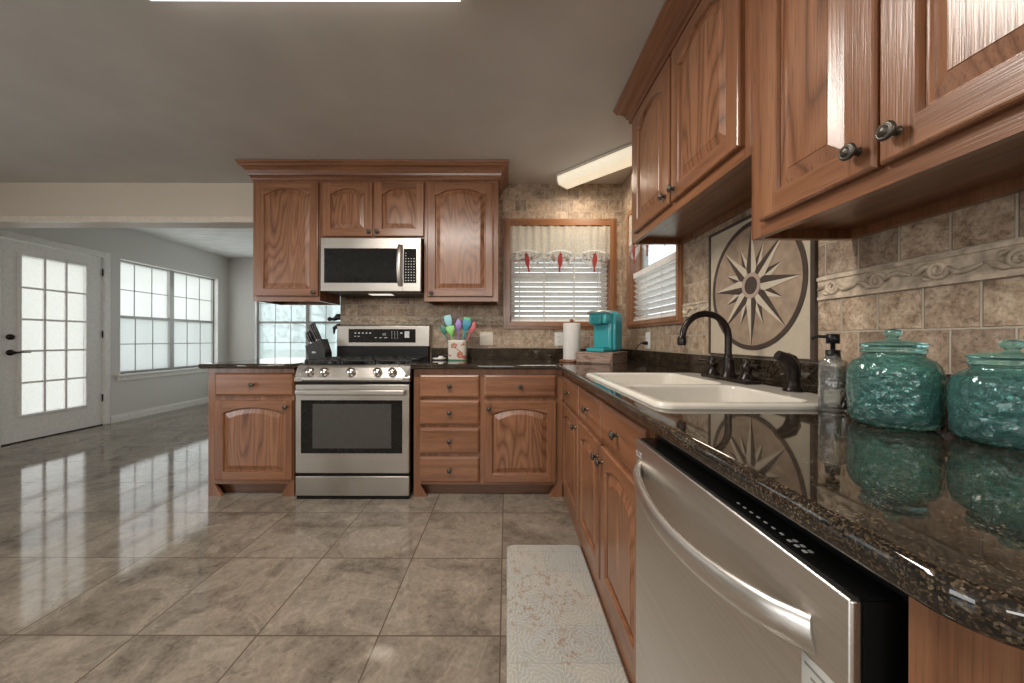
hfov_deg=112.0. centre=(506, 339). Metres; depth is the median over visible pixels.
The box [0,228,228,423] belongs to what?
wall
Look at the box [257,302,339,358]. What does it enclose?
window
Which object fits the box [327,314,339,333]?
iron hook
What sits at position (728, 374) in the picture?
faucet
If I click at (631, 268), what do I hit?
window
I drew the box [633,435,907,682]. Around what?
dishwasher
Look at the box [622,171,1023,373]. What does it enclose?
wall
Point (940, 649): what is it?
end panel
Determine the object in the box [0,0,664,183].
ceiling
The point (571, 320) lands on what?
paper towel holder
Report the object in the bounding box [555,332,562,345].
wall plate
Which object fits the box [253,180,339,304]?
upper cabinet
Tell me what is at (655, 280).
window blind
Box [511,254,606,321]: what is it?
window blind
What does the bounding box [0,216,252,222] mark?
trim
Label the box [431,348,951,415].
backsplash
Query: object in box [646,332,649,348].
wall plate
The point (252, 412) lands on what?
base cabinet
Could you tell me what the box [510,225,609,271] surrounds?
valance
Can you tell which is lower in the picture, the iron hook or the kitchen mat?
the kitchen mat
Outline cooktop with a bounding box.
[307,360,425,364]
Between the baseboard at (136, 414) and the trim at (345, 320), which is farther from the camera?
the baseboard at (136, 414)
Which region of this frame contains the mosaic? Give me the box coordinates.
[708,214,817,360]
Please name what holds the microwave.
attached to the upper cabinet at (348, 208)
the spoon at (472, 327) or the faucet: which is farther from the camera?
the spoon at (472, 327)
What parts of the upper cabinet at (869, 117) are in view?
panel, door, knob, knob, panel, door, panel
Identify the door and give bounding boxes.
[0,229,109,446]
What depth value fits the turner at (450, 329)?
2.76 m
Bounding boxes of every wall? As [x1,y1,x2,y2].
[0,183,621,358]
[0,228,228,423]
[228,258,257,360]
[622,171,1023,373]
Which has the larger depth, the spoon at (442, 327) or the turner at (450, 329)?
the spoon at (442, 327)
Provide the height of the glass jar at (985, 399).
0.169 m
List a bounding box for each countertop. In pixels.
[198,358,320,368]
[411,348,1023,649]
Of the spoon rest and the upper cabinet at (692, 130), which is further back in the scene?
the spoon rest
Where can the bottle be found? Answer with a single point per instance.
(832, 397)
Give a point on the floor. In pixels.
(118, 562)
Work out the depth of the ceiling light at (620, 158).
2.60 m
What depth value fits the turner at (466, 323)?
2.79 m
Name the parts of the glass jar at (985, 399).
lid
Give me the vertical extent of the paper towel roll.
0.274 m
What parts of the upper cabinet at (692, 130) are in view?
panel, door, knob, knob, panel, panel, door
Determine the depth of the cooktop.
2.43 m
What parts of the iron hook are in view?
arm, arm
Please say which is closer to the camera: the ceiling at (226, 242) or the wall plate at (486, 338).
the wall plate at (486, 338)
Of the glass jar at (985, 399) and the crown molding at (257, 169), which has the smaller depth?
the glass jar at (985, 399)
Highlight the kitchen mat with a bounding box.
[507,545,629,682]
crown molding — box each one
[235,159,508,197]
[613,0,700,123]
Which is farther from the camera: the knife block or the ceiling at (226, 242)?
the ceiling at (226, 242)
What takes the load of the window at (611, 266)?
in the wall at (517, 201)
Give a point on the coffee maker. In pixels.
(607, 324)
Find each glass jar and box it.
[846,329,946,430]
[946,340,1023,450]
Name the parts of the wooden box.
drawer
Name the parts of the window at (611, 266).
sash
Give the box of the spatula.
[444,315,451,325]
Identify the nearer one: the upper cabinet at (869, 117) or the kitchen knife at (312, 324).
the upper cabinet at (869, 117)
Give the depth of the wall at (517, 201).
3.00 m
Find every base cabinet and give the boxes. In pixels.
[208,368,298,495]
[414,369,562,496]
[562,372,581,544]
[578,385,657,682]
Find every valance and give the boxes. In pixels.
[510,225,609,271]
[628,215,664,263]
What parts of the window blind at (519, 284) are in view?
rail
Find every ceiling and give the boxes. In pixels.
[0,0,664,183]
[128,228,252,257]
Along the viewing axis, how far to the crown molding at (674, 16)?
1.55 m
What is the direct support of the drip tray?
on the coffee maker
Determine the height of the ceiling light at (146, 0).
0.097 m
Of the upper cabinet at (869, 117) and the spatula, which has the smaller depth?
the upper cabinet at (869, 117)
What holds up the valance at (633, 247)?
hanging from the window at (631, 268)
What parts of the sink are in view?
bowl, bowl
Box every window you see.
[115,258,217,380]
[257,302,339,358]
[503,219,616,328]
[626,209,682,327]
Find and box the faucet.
[677,311,761,384]
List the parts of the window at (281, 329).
meeting rail, pane, pane, frame, pane, meeting rail, pane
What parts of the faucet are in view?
spout, handle, deck plate, handle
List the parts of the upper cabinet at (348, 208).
door, panel, door, panel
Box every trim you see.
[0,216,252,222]
[340,316,502,324]
[682,238,1023,316]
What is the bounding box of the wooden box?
[576,351,627,363]
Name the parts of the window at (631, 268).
sash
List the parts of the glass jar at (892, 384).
lid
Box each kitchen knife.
[305,332,311,343]
[309,325,316,340]
[311,323,319,339]
[313,322,321,338]
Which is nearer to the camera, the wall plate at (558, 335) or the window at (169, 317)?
the wall plate at (558, 335)
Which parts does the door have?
handle, pane, glazing frame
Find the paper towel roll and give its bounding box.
[563,323,579,359]
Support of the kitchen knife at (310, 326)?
on the knife block
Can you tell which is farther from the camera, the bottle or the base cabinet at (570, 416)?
the base cabinet at (570, 416)
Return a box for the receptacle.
[557,335,560,342]
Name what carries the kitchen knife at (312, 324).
on the knife block
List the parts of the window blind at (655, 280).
rail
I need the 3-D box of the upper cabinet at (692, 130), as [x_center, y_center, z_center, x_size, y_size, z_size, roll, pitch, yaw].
[0.831,-0.942,1.480,0.340,0.808,0.959,0,0,0]
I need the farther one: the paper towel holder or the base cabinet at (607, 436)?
the paper towel holder
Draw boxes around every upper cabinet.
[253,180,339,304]
[320,180,424,241]
[424,180,498,305]
[632,0,751,244]
[752,0,1023,240]
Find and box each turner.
[446,325,454,339]
[462,319,471,339]
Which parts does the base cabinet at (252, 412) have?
panel, door, drawer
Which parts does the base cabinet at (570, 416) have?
panel, drawer, door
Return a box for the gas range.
[294,326,430,498]
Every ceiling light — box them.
[146,0,464,1]
[556,142,631,189]
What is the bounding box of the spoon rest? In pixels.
[433,356,445,359]
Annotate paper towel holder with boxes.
[559,319,576,361]
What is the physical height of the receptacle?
0.068 m
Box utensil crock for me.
[448,340,466,359]
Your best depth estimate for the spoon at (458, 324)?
2.82 m
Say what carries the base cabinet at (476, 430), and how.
on the floor
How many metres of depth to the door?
3.86 m
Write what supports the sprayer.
on the sink
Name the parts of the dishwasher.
handle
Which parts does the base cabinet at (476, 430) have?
drawer, drawer, drawer, drawer, drawer, door, panel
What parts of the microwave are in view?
door glass, handle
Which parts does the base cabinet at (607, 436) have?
knob, panel, door, drawer, knob, knob, knob, door, panel, drawer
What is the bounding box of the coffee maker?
[586,310,647,361]
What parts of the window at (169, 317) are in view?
pane, pane, meeting rail, sill, pane, pane, meeting rail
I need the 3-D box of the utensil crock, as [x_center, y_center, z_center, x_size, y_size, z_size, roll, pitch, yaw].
[-0.395,0.086,2.800,0.152,0.161,0.144,0,0,0]
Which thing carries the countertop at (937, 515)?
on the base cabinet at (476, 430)
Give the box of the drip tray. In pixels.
[586,348,611,351]
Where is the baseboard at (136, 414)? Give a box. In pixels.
[110,397,207,422]
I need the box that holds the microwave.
[321,238,423,297]
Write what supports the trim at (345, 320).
attached to the wall at (517, 201)
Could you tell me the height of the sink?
0.185 m
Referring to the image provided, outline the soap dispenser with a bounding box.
[810,334,847,412]
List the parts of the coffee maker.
lid handle, water tank, power cord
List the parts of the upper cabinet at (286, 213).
door, panel, panel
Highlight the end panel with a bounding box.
[908,596,1023,682]
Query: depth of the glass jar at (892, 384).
0.65 m
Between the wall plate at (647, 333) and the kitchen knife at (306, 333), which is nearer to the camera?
the wall plate at (647, 333)
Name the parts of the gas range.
trim, burner knob, burner knob, handle, burner knob, door glass, storage drawer, oven door, control panel, burner knob, vent panel, burner knob, trim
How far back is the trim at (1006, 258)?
0.81 m
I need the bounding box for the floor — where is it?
[0,403,580,682]
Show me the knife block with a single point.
(320, 348)
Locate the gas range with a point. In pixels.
(355, 406)
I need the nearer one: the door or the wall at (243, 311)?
the door
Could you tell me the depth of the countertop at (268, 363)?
2.35 m
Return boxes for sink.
[586,372,818,409]
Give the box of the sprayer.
[773,350,803,392]
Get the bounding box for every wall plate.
[480,332,492,344]
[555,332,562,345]
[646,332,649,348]
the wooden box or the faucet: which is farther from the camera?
the wooden box
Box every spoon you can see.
[440,325,447,341]
[455,319,461,339]
[467,322,475,342]
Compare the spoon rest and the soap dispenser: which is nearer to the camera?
the soap dispenser
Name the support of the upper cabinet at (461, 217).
attached to the wall at (517, 201)
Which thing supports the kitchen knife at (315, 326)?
in the knife block
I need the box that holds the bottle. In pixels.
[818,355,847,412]
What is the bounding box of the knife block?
[305,339,331,358]
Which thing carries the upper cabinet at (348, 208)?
attached to the wall at (517, 201)
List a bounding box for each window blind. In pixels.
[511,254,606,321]
[633,252,675,321]

